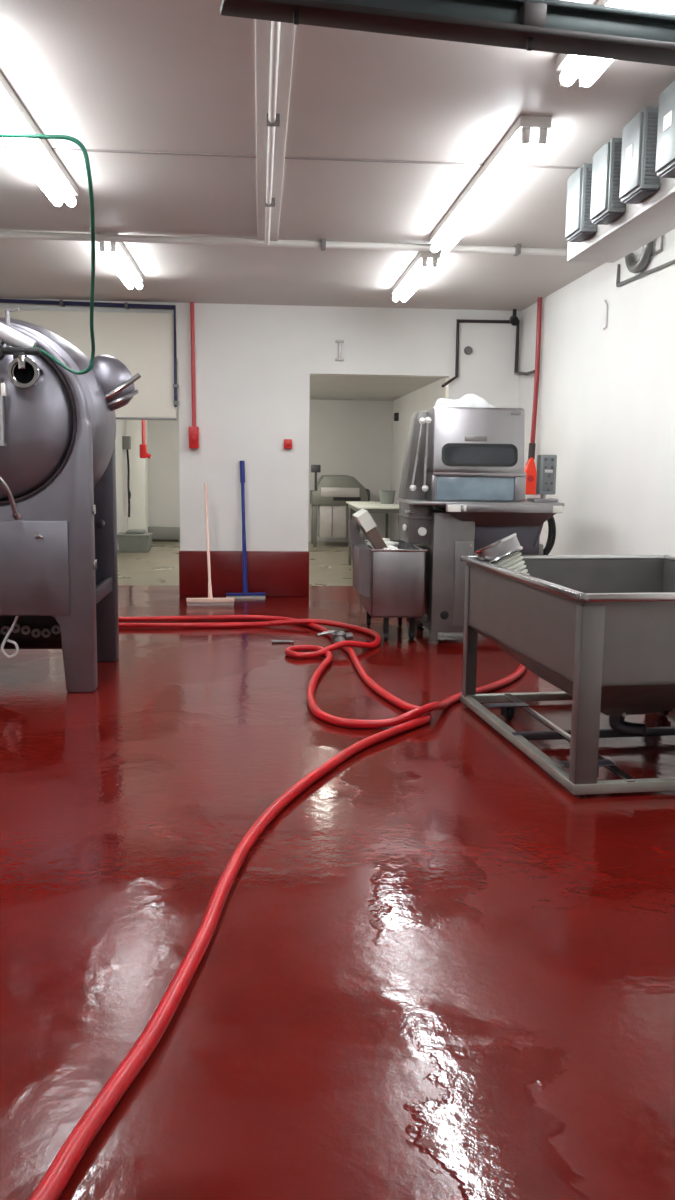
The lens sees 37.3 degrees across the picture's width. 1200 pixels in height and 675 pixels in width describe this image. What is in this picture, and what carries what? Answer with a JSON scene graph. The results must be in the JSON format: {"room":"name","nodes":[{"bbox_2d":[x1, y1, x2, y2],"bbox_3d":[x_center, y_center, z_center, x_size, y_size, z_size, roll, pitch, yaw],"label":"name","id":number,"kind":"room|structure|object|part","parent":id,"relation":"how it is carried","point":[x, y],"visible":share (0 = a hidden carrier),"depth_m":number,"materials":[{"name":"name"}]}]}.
{"room":"meat processing plant","nodes":[
{"label":"meat processing plant","id":0,"kind":"room"},
{"bbox_2d":[115,419,127,549],"bbox_3d":[-3.519,-1.863,14.302,0.200,2.600,7.300,0,8,-4],"label":"wall","id":1,"kind":"structure","parent":0,"point":[121,455],"depth_m":16.68,"materials":[{"name":"white paint"}]},
{"bbox_2d":[122,436,130,516],"bbox_3d":[-3.566,-2.088,16.960,0.120,1.363,0.218,0,8,-4],"label":"wall box","id":2,"kind":"object","parent":1,"relation":"attached to","point":[126,440],"visible":1,"depth_m":16.92,"materials":[{"name":"grey plastic"}]},
{"bbox_3d":[-3.548,-1.986,16.981,0.056,1.156,0.206,0,8,-4],"label":"cord","id":3,"kind":"part","parent":2,"relation":"part of","materials":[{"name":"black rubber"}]},
{"bbox_2d":[126,420,148,531],"bbox_3d":[-3.530,-2.306,17.657,0.300,2.560,0.550,0,8,-4],"label":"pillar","id":4,"kind":"structure","parent":1,"relation":"attached to","point":[138,519],"depth_m":17.43,"materials":[{"name":"white paint"}]},
{"bbox_2d":[0,298,521,550],"bbox_3d":[-1.444,-1.580,10.706,6.780,3.070,0.200,0,8,-4],"label":"wall","id":5,"kind":"structure","parent":0,"point":[254,364],"depth_m":10.61,"materials":[{"name":"white paint"}]},
{"bbox_2d":[0,309,176,419],"bbox_3d":[-2.745,-2.427,10.347,2.128,1.085,0.073,0,8,-4],"label":"door","id":6,"kind":"structure","parent":5,"relation":"in","point":[143,342],"depth_m":10.33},
{"bbox_2d":[0,299,178,406],"bbox_3d":[-2.828,-2.544,10.297,2.355,1.058,0.130,0,8,-4],"label":"pipe","id":7,"kind":"object","parent":5,"relation":"attached to","point":[62,303],"visible":1,"depth_m":10.23,"materials":[{"name":"metal"}]},
{"bbox_2d":[189,302,198,447],"bbox_3d":[-1.503,-2.337,10.429,0.102,1.495,0.120,0,8,-4],"label":"electrical conduit","id":8,"kind":"object","parent":5,"relation":"attached to","point":[193,431],"visible":1,"depth_m":10.45,"materials":[{"name":"red paint"}]},
{"bbox_3d":[-1.506,-1.697,10.465,0.098,0.076,0.017,0,8,-4],"label":"lever","id":9,"kind":"part","parent":8,"relation":"part of","materials":[{"name":"red paint"}]},
{"bbox_2d":[179,551,308,596],"bbox_3d":[-1.003,-0.283,10.783,1.395,0.490,0.070,0,8,-4],"label":"baseboard","id":10,"kind":"structure","parent":5,"relation":"attached to","point":[274,573],"depth_m":10.75,"materials":[{"name":"red paint"}]},
{"bbox_2d":[284,439,291,448],"bbox_3d":[-0.526,-1.659,10.632,0.086,0.100,0.065,0,8,-4],"label":"wall switch","id":11,"kind":"object","parent":5,"relation":"attached to","point":[287,442],"visible":1,"depth_m":10.61,"materials":[{"name":"red paint"}]},
{"bbox_2d":[335,340,343,360],"bbox_3d":[0.024,-2.634,10.554,0.090,0.215,0.035,0,8,-4],"label":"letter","id":12,"kind":"object","parent":5,"relation":"attached to","point":[339,342],"visible":1,"depth_m":10.54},
{"bbox_2d":[464,346,472,354],"bbox_3d":[1.396,-2.657,10.643,0.090,0.090,0.065,0,8,-4],"label":"rosette","id":13,"kind":"object","parent":5,"relation":"attached to","point":[468,350],"visible":1,"depth_m":10.64,"materials":[{"name":"grey metal"}]},
{"bbox_2d":[442,319,534,386],"bbox_3d":[1.546,-2.567,10.283,0.838,0.722,0.777,0,8,-4],"label":"pipe","id":14,"kind":"object","parent":5,"relation":"attached to","point":[458,321],"visible":0.97,"depth_m":10.60,"materials":[{"name":"metal"}]},
{"bbox_2d":[147,397,392,541],"bbox_3d":[-1.365,-2.374,18.196,5.100,2.600,0.200,0,8,-4],"label":"wall","id":15,"kind":"structure","parent":0,"point":[353,438],"depth_m":18.11,"materials":[{"name":"white paint"}]},
{"bbox_2d":[148,526,179,539],"bbox_3d":[-2.213,-1.207,18.115,2.400,0.230,0.150,0,8,-4],"label":"baseboard","id":16,"kind":"structure","parent":15,"relation":"attached to","point":[159,532],"depth_m":17.97,"materials":[{"name":"grey paint"}]},
{"bbox_2d":[177,361,441,400],"bbox_3d":[-1.068,-3.221,14.405,5.100,0.200,7.500,0,8,-4],"label":"ceiling","id":17,"kind":"structure","parent":0,"point":[322,387],"depth_m":14.84,"materials":[{"name":"white paint"}]},
{"bbox_2d":[140,420,150,458],"bbox_3d":[-2.620,-2.478,13.628,0.157,1.098,0.100,0,8,-4],"label":"electrical conduit","id":18,"kind":"object","parent":17,"relation":"hanging from","point":[143,447],"visible":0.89,"depth_m":13.64,"materials":[{"name":"red paint"}]},
{"bbox_2d":[0,541,674,1199],"bbox_3d":[-1.253,0.417,8.213,7.180,0.200,20.700,0,8,-4],"label":"floor","id":19,"kind":"structure","parent":0,"point":[444,969],"depth_m":3.15,"materials":[{"name":"red paint"}]},
{"bbox_2d":[0,308,140,691],"bbox_3d":[-2.026,-0.627,6.475,1.496,2.325,1.428,0,8,-4],"label":"tumbler","id":20,"kind":"object","parent":19,"relation":"on","point":[59,567],"visible":0.98,"depth_m":6.11,"materials":[{"name":"metal"}]},
{"bbox_3d":[-1.970,-0.615,5.850,0.233,0.296,0.079,-4,9,-30],"label":"handle","id":21,"kind":"part","parent":20,"relation":"part of","materials":[{"name":"metal"}]},
{"bbox_3d":[-1.894,-1.569,5.832,0.079,0.269,0.024,0,8,-4],"label":"vent rod","id":22,"kind":"part","parent":20,"relation":"part of","materials":[{"name":"metal"}]},
{"bbox_3d":[-2.170,0.201,6.542,0.710,0.094,0.024,0,8,-4],"label":"chain","id":23,"kind":"part","parent":20,"relation":"part of","materials":[{"name":"grey metal"}]},
{"bbox_3d":[-2.168,0.156,6.769,0.830,0.350,0.340,0,8,-4],"label":"motor","id":24,"kind":"part","parent":20,"relation":"part of","materials":[{"name":"metal"}]},
{"bbox_3d":[-2.103,-0.195,6.098,0.915,0.580,0.030,0,8,-4],"label":"belly panel","id":25,"kind":"part","parent":20,"relation":"part of","materials":[{"name":"metal"}]},
{"bbox_3d":[-2.091,-1.085,5.998,0.984,0.984,0.215,0,8,-4],"label":"door","id":26,"kind":"part","parent":20,"relation":"part of","materials":[{"name":"metal"}]},
{"bbox_2d":[0,133,94,374],"bbox_3d":[-2.783,-1.733,5.111,3.180,1.002,1.122,0,8,-4],"label":"air hose","id":27,"kind":"object","parent":20,"relation":"attached to","point":[2,135],"visible":0.98,"depth_m":4.99,"materials":[{"name":"green rubber"}]},
{"bbox_3d":[-2.102,-0.546,6.135,1.180,2.255,0.150,0,8,-4],"label":"frame","id":28,"kind":"part","parent":20,"relation":"part of","materials":[{"name":"metal"}]},
{"bbox_3d":[-2.178,-0.680,7.103,1.180,2.255,0.150,0,8,-4],"label":"frame","id":29,"kind":"part","parent":20,"relation":"part of","materials":[{"name":"grey metal"}]},
{"bbox_3d":[-1.505,-1.435,6.604,0.324,0.356,0.313,0,8,-4],"label":"filter bulb","id":30,"kind":"part","parent":20,"relation":"part of","materials":[{"name":"metal"}]},
{"bbox_3d":[-1.423,-1.375,6.476,0.299,0.195,0.065,-1,8,-9],"label":"lever","id":31,"kind":"part","parent":20,"relation":"part of","materials":[{"name":"metal"}]},
{"bbox_2d":[117,530,152,552],"bbox_3d":[-3.228,-0.946,15.946,0.520,0.340,0.530,0,8,-4],"label":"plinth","id":32,"kind":"object","parent":19,"relation":"on","point":[130,541],"visible":0.89,"depth_m":15.72,"materials":[{"name":"grey concrete"}]},
{"bbox_3d":[-3.226,-1.072,15.928,0.520,0.085,0.530,0,8,-4],"label":"lid","id":33,"kind":"part","parent":32,"relation":"part of","materials":[{"name":"grey plastic"}]},
{"bbox_2d":[186,483,233,605],"bbox_3d":[-1.296,-0.584,10.271,0.482,1.220,0.590,0,8,-4],"label":"squeegee","id":34,"kind":"object","parent":19,"relation":"on","point":[210,601],"visible":1,"depth_m":10.10,"materials":[{"name":"plastic"}]},
{"bbox_3d":[-1.336,-0.611,10.274,0.048,1.169,0.575,-1,8,-13],"label":"handle","id":35,"kind":"part","parent":34,"relation":"part of","materials":[{"name":"plastic"}]},
{"bbox_3d":[-1.284,0.039,10.102,0.470,0.032,0.016,0,8,-7],"label":"blade","id":36,"kind":"part","parent":34,"relation":"part of","materials":[{"name":"white plastic"}]},
{"bbox_2d":[118,615,331,637],"bbox_3d":[-1.200,0.193,8.931,2.718,0.048,0.808,3,8,16],"label":"hose","id":37,"kind":"object","parent":19,"relation":"on","point":[317,627],"visible":0.59,"depth_m":9.08,"materials":[{"name":"red rubber"}]},
{"bbox_2d":[28,647,431,1199],"bbox_3d":[0.060,0.789,4.713,0.739,0.048,6.310,2,8,6],"label":"hose","id":38,"kind":"object","parent":19,"relation":"on","point":[60,1171],"visible":0.95,"depth_m":2.71,"materials":[{"name":"red rubber"}]},
{"bbox_2d":[226,461,265,598],"bbox_3d":[-0.973,-0.747,10.631,0.421,1.453,0.244,0,8,-4],"label":"squeegee","id":39,"kind":"object","parent":19,"relation":"on","point":[245,594],"visible":0.94,"depth_m":10.62,"materials":[{"name":"blue plastic"}]},
{"bbox_3d":[-0.999,-0.736,10.630,0.058,1.335,0.214,-2,8,-19],"label":"handle","id":40,"kind":"part","parent":39,"relation":"part of","materials":[{"name":"blue plastic"}]},
{"bbox_3d":[-0.976,-0.034,10.653,0.416,0.034,0.016,-1,8,-11],"label":"blade","id":41,"kind":"part","parent":39,"relation":"part of","materials":[{"name":"white rubber"}]},
{"bbox_2d":[272,640,293,642],"bbox_3d":[-0.441,0.335,8.062,0.175,0.024,0.024,0,8,-4],"label":"spray lance","id":42,"kind":"object","parent":19,"relation":"on","point":[273,641],"visible":1,"depth_m":8.05,"materials":[{"name":"metal"}]},
{"bbox_2d":[119,619,525,728],"bbox_3d":[-0.189,0.334,7.809,2.681,0.107,4.318,-6,10,-39],"label":"hose","id":43,"kind":"object","parent":19,"relation":"on","point":[319,651],"visible":0.88,"depth_m":7.41,"materials":[{"name":"red rubber"}]},
{"bbox_2d":[316,630,352,642],"bbox_3d":[0.003,0.301,7.994,0.236,0.140,0.400,3,8,19],"label":"valve","id":44,"kind":"object","parent":19,"relation":"on","point":[337,635],"visible":0.89,"depth_m":7.95,"materials":[{"name":"metal"}]},
{"bbox_3d":[-0.067,0.262,7.918,0.247,0.044,0.044,-7,11,-43],"label":"lever","id":45,"kind":"part","parent":44,"relation":"part of","materials":[{"name":"metal"}]},
{"bbox_2d":[310,465,369,546],"bbox_3d":[0.034,-1.652,17.478,1.020,1.400,0.830,0,8,-4],"label":"washer","id":46,"kind":"object","parent":19,"relation":"on","point":[331,493],"visible":0.78,"depth_m":17.12,"materials":[{"name":"metal"}]},
{"bbox_3d":[-0.436,-1.370,17.840,0.060,0.730,0.060,0,8,-4],"label":"leg","id":47,"kind":"part","parent":46,"relation":"part of","materials":[{"name":"metal"}]},
{"bbox_3d":[-0.384,-1.277,17.169,0.060,0.730,0.060,0,8,-4],"label":"leg","id":48,"kind":"part","parent":46,"relation":"part of","materials":[{"name":"metal"}]},
{"bbox_2d":[310,475,367,504],"bbox_3d":[0.015,-1.922,17.439,0.955,0.505,0.830,0,8,-4],"label":"hood","id":49,"kind":"object","parent":46,"relation":"attached to","point":[329,489],"depth_m":17.05,"materials":[{"name":"metal"}]},
{"bbox_2d":[346,501,398,564],"bbox_3d":[0.500,-0.834,13.416,0.640,0.900,1.750,0,8,-4],"label":"table","id":50,"kind":"object","parent":19,"relation":"on","point":[371,507],"visible":0.48,"depth_m":13.18,"materials":[{"name":"metal"}]},
{"bbox_3d":[0.179,-0.909,14.185,0.040,0.830,0.040,0,8,-4],"label":"leg","id":51,"kind":"part","parent":50,"relation":"part of","materials":[{"name":"metal"}]},
{"bbox_3d":[0.698,-0.908,14.226,0.040,0.830,0.040,0,8,-4],"label":"leg","id":52,"kind":"part","parent":50,"relation":"part of","materials":[{"name":"metal"}]},
{"bbox_2d":[379,490,395,503],"bbox_3d":[0.672,-1.390,13.529,0.236,0.175,0.236,0,8,-4],"label":"bucket","id":53,"kind":"object","parent":50,"relation":"on","point":[386,497],"visible":1,"depth_m":13.45,"materials":[{"name":"grey plastic"}]},
{"bbox_2d":[348,508,426,640],"bbox_3d":[0.389,-0.238,8.478,0.582,1.063,0.974,0,8,-4],"label":"tank","id":54,"kind":"object","parent":19,"relation":"on","point":[388,575],"visible":0.94,"depth_m":8.05,"materials":[{"name":"metal"}]},
{"bbox_3d":[0.452,-0.191,8.489,0.430,0.540,0.950,0,8,-4],"label":"tank","id":55,"kind":"part","parent":54,"relation":"part of","materials":[{"name":"metal"}]},
{"bbox_2d":[396,407,563,643],"bbox_3d":[1.160,-0.626,8.323,1.276,1.895,0.968,0,8,-4],"label":"brine injector","id":56,"kind":"object","parent":19,"relation":"on","point":[462,491],"visible":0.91,"depth_m":8.00,"materials":[{"name":"metal"}]},
{"bbox_3d":[0.628,-0.570,8.112,0.080,0.087,0.231,-7,11,-43],"label":"knob","id":57,"kind":"part","parent":56,"relation":"part of","materials":[{"name":"white plastic"}]},
{"bbox_3d":[0.725,0.203,8.843,0.090,0.100,0.088,0,8,-4],"label":"leg","id":58,"kind":"part","parent":56,"relation":"part of","materials":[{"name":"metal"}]},
{"bbox_3d":[0.778,0.299,8.152,0.090,0.100,0.088,0,8,-4],"label":"leg","id":59,"kind":"part","parent":56,"relation":"part of","materials":[{"name":"metal"}]},
{"bbox_3d":[0.933,-0.715,7.807,0.148,0.053,0.009,0,8,-4],"label":"label plate","id":60,"kind":"part","parent":56,"relation":"part of","materials":[{"name":"white plastic"}]},
{"bbox_3d":[1.015,-0.124,8.056,0.155,0.690,0.015,0,8,-4],"label":"cabinet door","id":61,"kind":"part","parent":56,"relation":"part of","materials":[{"name":"metal"}]},
{"bbox_2d":[434,394,494,407],"bbox_3d":[1.050,-1.627,8.213,0.514,0.130,0.400,0,8,-4],"label":"plastic cover","id":62,"kind":"object","parent":56,"relation":"on","point":[469,400],"visible":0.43,"depth_m":8.06,"materials":[{"name":"white plastic"}]},
{"bbox_2d":[425,407,524,473],"bbox_3d":[1.102,-1.312,8.260,0.733,0.520,0.734,0,8,-4],"label":"hood","id":63,"kind":"object","parent":56,"relation":"attached to","point":[461,440],"depth_m":7.93,"materials":[{"name":"silver metal"}]},
{"bbox_2d":[436,476,514,500],"bbox_3d":[1.101,-0.894,8.001,0.633,0.192,0.030,0,8,-4],"label":"curtain","id":64,"kind":"object","parent":56,"relation":"hanging from","point":[448,488],"depth_m":7.99,"materials":[{"name":"plastic"}]},
{"bbox_3d":[1.128,-0.910,7.996,0.760,0.225,0.060,0,8,-4],"label":"curtain frame","id":65,"kind":"part","parent":56,"relation":"part of","materials":[{"name":"metal"}]},
{"bbox_3d":[1.698,-1.011,8.050,0.091,0.275,0.007,0,8,-4],"label":"button panel","id":66,"kind":"part","parent":56,"relation":"part of","materials":[{"name":"grey metal"}]},
{"bbox_2d":[460,555,674,794],"bbox_3d":[1.530,0.298,5.274,1.330,0.908,1.780,-1,8,-10],"label":"trough","id":67,"kind":"object","parent":19,"relation":"on","point":[599,629],"visible":1,"depth_m":4.74,"materials":[{"name":"grey metal"}]},
{"bbox_3d":[0.805,0.192,5.985,0.083,0.805,0.068,-1,8,-10],"label":"leg","id":68,"kind":"part","parent":67,"relation":"part of","materials":[{"name":"metal"}]},
{"bbox_2d":[474,533,528,574],"bbox_3d":[0.972,-0.158,5.769,0.370,0.464,0.279,0,8,-4],"label":"basket","id":69,"kind":"object","parent":67,"relation":"in","point":[505,553],"visible":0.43,"depth_m":5.65,"materials":[{"name":"metal"}]},
{"bbox_3d":[1.385,0.591,6.155,1.284,0.046,0.052,-1,8,-10],"label":"rail","id":70,"kind":"part","parent":67,"relation":"part of","materials":[{"name":"metal"}]},
{"bbox_3d":[0.917,0.713,5.228,0.052,0.042,1.734,-1,8,-10],"label":"rail","id":71,"kind":"part","parent":67,"relation":"part of","materials":[{"name":"metal"}]},
{"bbox_2d":[460,555,674,715],"bbox_3d":[1.531,0.199,5.260,1.482,0.707,1.890,0,8,-4],"label":"tub","id":72,"kind":"object","parent":67,"relation":"attached to","point":[599,629],"depth_m":4.70,"materials":[{"name":"metal"}]},
{"bbox_3d":[1.088,0.418,4.367,0.103,0.805,0.068,-1,8,-10],"label":"leg","id":73,"kind":"part","parent":67,"relation":"part of","materials":[{"name":"metal"}]},
{"bbox_3d":[1.531,0.702,5.294,1.260,0.040,0.040,-1,8,-10],"label":"cross rail","id":74,"kind":"part","parent":67,"relation":"part of","materials":[{"name":"grey metal"}]},
{"bbox_3d":[1.444,0.597,5.056,0.023,0.090,0.149,2,8,11],"label":"drain handle","id":75,"kind":"part","parent":67,"relation":"part of","materials":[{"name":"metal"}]},
{"bbox_3d":[1.664,0.822,4.504,1.284,0.046,0.052,-1,8,-10],"label":"rail","id":76,"kind":"part","parent":67,"relation":"part of","materials":[{"name":"metal"}]},
{"bbox_2d":[0,0,674,310],"bbox_3d":[-0.925,-2.308,4.063,7.180,0.200,13.200,0,8,-4],"label":"ceiling","id":77,"kind":"structure","parent":0,"point":[179,76],"depth_m":5.25,"materials":[{"name":"white paint"}]},
{"bbox_2d":[0,72,77,206],"bbox_3d":[-1.548,-2.260,4.841,0.150,0.122,2.420,0,8,-4],"label":"strip light","id":78,"kind":"object","parent":77,"relation":"attached to","point":[36,156],"visible":0.94,"depth_m":5.05,"materials":[{"name":"white plastic"}]},
{"bbox_2d":[97,241,143,289],"bbox_3d":[-1.741,-2.713,8.105,0.150,0.122,1.660,0,8,-4],"label":"strip light","id":79,"kind":"object","parent":77,"relation":"attached to","point":[115,254],"visible":0.98,"depth_m":7.88,"materials":[{"name":"white plastic"}]},
{"bbox_2d":[99,242,104,251],"bbox_3d":[-1.720,-2.583,7.314,0.040,0.067,0.035,0,8,-4],"label":"socket","id":80,"kind":"object","parent":79,"relation":"attached to","point":[101,244],"depth_m":7.30,"materials":[{"name":"white plastic"}]},
{"bbox_2d":[110,242,116,251],"bbox_3d":[-1.640,-2.583,7.320,0.040,0.067,0.035,0,8,-4],"label":"socket","id":81,"kind":"object","parent":79,"relation":"attached to","point":[113,248],"depth_m":7.30,"materials":[{"name":"white plastic"}]},
{"bbox_2d":[255,19,295,240],"bbox_3d":[-0.143,-1.985,2.579,0.150,0.035,9.660,0,8,-4],"label":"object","id":82,"kind":"structure","parent":77,"relation":"attached to","point":[262,27],"depth_m":4.60,"materials":[{"name":"white metal"}]},
{"bbox_2d":[265,21,280,244],"bbox_3d":[-0.135,-1.941,2.535,0.060,0.050,9.560,0,8,-4],"label":"conduit","id":83,"kind":"object","parent":82,"relation":"attached to","point":[273,118],"visible":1,"depth_m":4.63,"materials":[{"name":"white paint"}]},
{"bbox_2d":[0,146,579,168],"bbox_3d":[-1.023,-2.383,5.313,6.780,0.016,0.025,0,8,-4],"label":"trim","id":84,"kind":"structure","parent":77,"relation":"attached to","point":[1,147],"depth_m":5.37,"materials":[{"name":"grey metal"}]},
{"bbox_2d":[0,231,624,257],"bbox_3d":[-1.174,-2.616,7.265,6.780,0.070,0.105,0,8,-5],"label":"ceiling pipe","id":85,"kind":"object","parent":77,"relation":"attached to","point":[323,244],"visible":0.75,"depth_m":7.31,"materials":[{"name":"white metal"}]},
{"bbox_2d":[392,251,439,301],"bbox_3d":[0.650,-2.748,8.570,0.150,0.122,1.740,0,8,-4],"label":"strip light","id":86,"kind":"object","parent":77,"relation":"attached to","point":[425,263],"visible":1,"depth_m":8.23,"materials":[{"name":"white plastic"}]},
{"bbox_2d":[422,258,427,266],"bbox_3d":[0.674,-2.612,7.739,0.040,0.067,0.035,0,8,-4],"label":"socket","id":87,"kind":"object","parent":86,"relation":"attached to","point":[424,260],"depth_m":7.72,"materials":[{"name":"white plastic"}]},
{"bbox_2d":[432,258,437,267],"bbox_3d":[0.754,-2.612,7.745,0.040,0.067,0.035,0,8,-4],"label":"socket","id":88,"kind":"object","parent":86,"relation":"attached to","point":[434,260],"depth_m":7.73,"materials":[{"name":"white plastic"}]},
{"bbox_2d":[220,0,674,65],"bbox_3d":[1.062,-1.678,2.598,2.725,0.600,0.100,-1,8,-13],"label":"rail","id":89,"kind":"object","parent":77,"relation":"hanging from","point":[553,26],"visible":1,"depth_m":2.46,"materials":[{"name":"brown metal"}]},
{"bbox_2d":[429,115,551,252],"bbox_3d":[0.833,-2.385,5.956,0.150,0.122,2.550,0,8,-4],"label":"strip light","id":90,"kind":"object","parent":77,"relation":"attached to","point":[527,136],"visible":1,"depth_m":5.41,"materials":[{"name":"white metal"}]},
{"bbox_2d":[520,127,530,143],"bbox_3d":[0.889,-2.194,4.726,0.040,0.067,0.035,0,8,-4],"label":"socket","id":91,"kind":"object","parent":90,"relation":"attached to","point":[525,138],"depth_m":4.71,"materials":[{"name":"white plastic"}]},
{"bbox_2d":[537,128,546,144],"bbox_3d":[0.968,-2.194,4.732,0.040,0.067,0.035,0,8,-4],"label":"socket","id":92,"kind":"object","parent":90,"relation":"attached to","point":[541,132],"depth_m":4.72,"materials":[{"name":"white plastic"}]},
{"bbox_2d":[509,309,518,325],"bbox_3d":[1.864,-2.977,10.546,0.090,0.177,0.144,1,8,1],"label":"security camera","id":93,"kind":"object","parent":77,"relation":"attached to","point":[514,320],"visible":1,"depth_m":10.50,"materials":[{"name":"black plastic"}]},
{"bbox_2d":[524,297,541,494],"bbox_3d":[1.933,-2.010,9.916,0.180,1.920,0.100,0,8,-4],"label":"electrical conduit","id":94,"kind":"object","parent":77,"relation":"hanging from","point":[530,468],"visible":0.8,"depth_m":9.94,"materials":[{"name":"red paint"}]},
{"bbox_2d":[527,475,533,481],"bbox_3d":[1.927,-1.211,9.982,0.068,0.070,0.012,0,8,-4],"label":"socket","id":95,"kind":"object","parent":94,"relation":"attached to","point":[530,478],"depth_m":9.98,"materials":[{"name":"red paint"}]},
{"bbox_2d":[556,54,613,87],"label":"strip light","id":96,"kind":"object","parent":77,"relation":"attached to","point":[588,70],"depth_m":3.89,"materials":[{"name":"white plastic"}]},
{"bbox_2d":[560,67,569,86],"bbox_3d":[0.915,-2.094,4.003,0.040,0.067,0.035,0,8,-4],"label":"socket","id":97,"kind":"object","parent":96,"relation":"attached to","point":[562,84],"depth_m":3.99,"materials":[{"name":"white plastic"}]},
{"bbox_2d":[596,0,665,11],"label":"strip light","id":98,"kind":"object","parent":77,"relation":"attached to","point":[643,5],"depth_m":3.31,"materials":[{"name":"white plastic"}]},
{"bbox_2d":[390,378,445,539],"bbox_3d":[1.366,-1.856,14.683,0.200,2.600,7.300,0,8,-4],"label":"wall","id":99,"kind":"structure","parent":0,"point":[425,398],"depth_m":16.87,"materials":[{"name":"white paint"}]},
{"bbox_2d":[394,413,398,420],"bbox_3d":[1.022,-3.182,17.383,0.070,0.140,0.150,0,8,-4],"label":"wall sensor","id":100,"kind":"object","parent":99,"relation":"attached to","point":[396,415],"visible":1,"depth_m":17.31,"materials":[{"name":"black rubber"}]},
{"bbox_2d":[518,229,674,555],"bbox_3d":[2.534,-0.683,4.558,0.200,3.070,13.200,0,8,-4],"label":"wall","id":101,"kind":"structure","parent":0,"point":[606,404],"depth_m":7.95,"materials":[{"name":"white paint"}]},
{"bbox_2d":[603,300,607,329],"bbox_3d":[2.148,-2.284,8.011,0.036,0.239,0.017,0,8,-4],"label":"wall hook","id":102,"kind":"object","parent":101,"relation":"attached to","point":[606,303],"visible":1,"depth_m":8.01,"materials":[{"name":"white metal"}]},
{"bbox_2d":[567,178,674,262],"bbox_3d":[1.607,-2.038,4.616,0.285,0.425,2.630,0,8,-4],"label":"wall shelf","id":103,"kind":"object","parent":101,"relation":"attached to","point":[642,223],"visible":0.77,"depth_m":5.17,"materials":[{"name":"white metal"}]},
{"bbox_2d":[565,163,596,242],"bbox_3d":[1.341,-2.176,5.500,0.107,0.358,0.266,0,8,-4],"label":"box","id":104,"kind":"object","parent":103,"relation":"attached to","point":[579,226],"visible":0.79,"depth_m":5.41,"materials":[{"name":"white plastic"}]},
{"bbox_3d":[1.290,-2.196,5.496,0.005,0.060,0.080,0,8,-4],"label":"label plate","id":105,"kind":"part","parent":104,"relation":"part of","materials":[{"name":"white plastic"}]},
{"bbox_3d":[1.347,-2.005,5.527,0.070,0.010,0.220,0,8,-4],"label":"gland plate","id":106,"kind":"part","parent":104,"relation":"part of","materials":[{"name":"grey metal"}]},
{"bbox_2d":[584,167,595,227],"bbox_3d":[1.362,-2.161,5.373,0.065,0.306,0.008,0,8,-4],"label":"grille","id":107,"kind":"object","parent":104,"relation":"attached to","point":[587,170],"depth_m":5.37,"materials":[{"name":"grey metal"}]},
{"bbox_2d":[590,138,625,224],"bbox_3d":[1.374,-2.118,5.075,0.107,0.358,0.266,0,8,-4],"label":"box","id":108,"kind":"object","parent":103,"relation":"attached to","point":[606,204],"visible":0.84,"depth_m":4.98,"materials":[{"name":"white plastic"}]},
{"bbox_3d":[1.323,-2.137,5.072,0.005,0.060,0.080,0,8,-4],"label":"label plate","id":109,"kind":"part","parent":108,"relation":"part of","materials":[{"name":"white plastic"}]},
{"bbox_3d":[1.380,-1.946,5.103,0.070,0.010,0.220,0,8,-4],"label":"gland plate","id":110,"kind":"part","parent":108,"relation":"part of","materials":[{"name":"grey metal"}]},
{"bbox_2d":[611,142,624,207],"bbox_3d":[1.395,-2.102,4.948,0.065,0.306,0.008,0,8,-4],"label":"grille","id":111,"kind":"object","parent":108,"relation":"attached to","point":[616,147],"depth_m":4.95,"materials":[{"name":"grey metal"}]},
{"bbox_2d":[619,107,659,203],"bbox_3d":[1.407,-2.059,4.651,0.107,0.358,0.266,0,8,-4],"label":"box","id":112,"kind":"object","parent":103,"relation":"attached to","point":[639,180],"visible":0.86,"depth_m":4.55,"materials":[{"name":"white plastic"}]},
{"bbox_3d":[1.357,-2.078,4.647,0.005,0.060,0.080,0,8,-4],"label":"label plate","id":113,"kind":"part","parent":112,"relation":"part of","materials":[{"name":"white plastic"}]},
{"bbox_3d":[1.413,-1.887,4.678,0.070,0.010,0.220,0,8,-4],"label":"gland plate","id":114,"kind":"part","parent":112,"relation":"part of","materials":[{"name":"grey metal"}]},
{"bbox_2d":[644,112,658,183],"bbox_3d":[1.428,-2.043,4.524,0.065,0.306,0.008,0,8,-4],"label":"grille","id":115,"kind":"object","parent":112,"relation":"attached to","point":[650,118],"depth_m":4.52,"materials":[{"name":"grey metal"}]},
{"bbox_2d":[655,80,674,177],"bbox_3d":[1.441,-1.998,4.216,0.107,0.358,0.266,0,8,-4],"label":"box","id":116,"kind":"object","parent":103,"relation":"attached to","point":[665,151],"visible":1,"depth_m":4.24,"materials":[{"name":"white plastic"}]},
{"bbox_3d":[1.447,-1.826,4.244,0.070,0.010,0.220,0,8,-4],"label":"gland plate","id":117,"kind":"part","parent":116,"relation":"part of","materials":[{"name":"grey metal"}]},
{"bbox_3d":[1.390,-2.018,4.213,0.005,0.060,0.080,0,8,-4],"label":"label plate","id":118,"kind":"part","parent":116,"relation":"part of","materials":[{"name":"white plastic"}]},
{"bbox_2d":[616,235,674,286],"bbox_3d":[2.204,-2.439,7.038,0.079,0.285,1.431,0,8,-4],"label":"conduit","id":119,"kind":"object","parent":101,"relation":"attached to","point":[632,266],"visible":0.94,"depth_m":7.17,"materials":[{"name":"grey metal"}]},
{"bbox_3d":[2.228,-2.397,7.045,0.031,0.201,1.431,0,8,-4],"label":"rod","id":120,"kind":"part","parent":119,"relation":"part of","materials":[{"name":"grey metal"}]}
]}

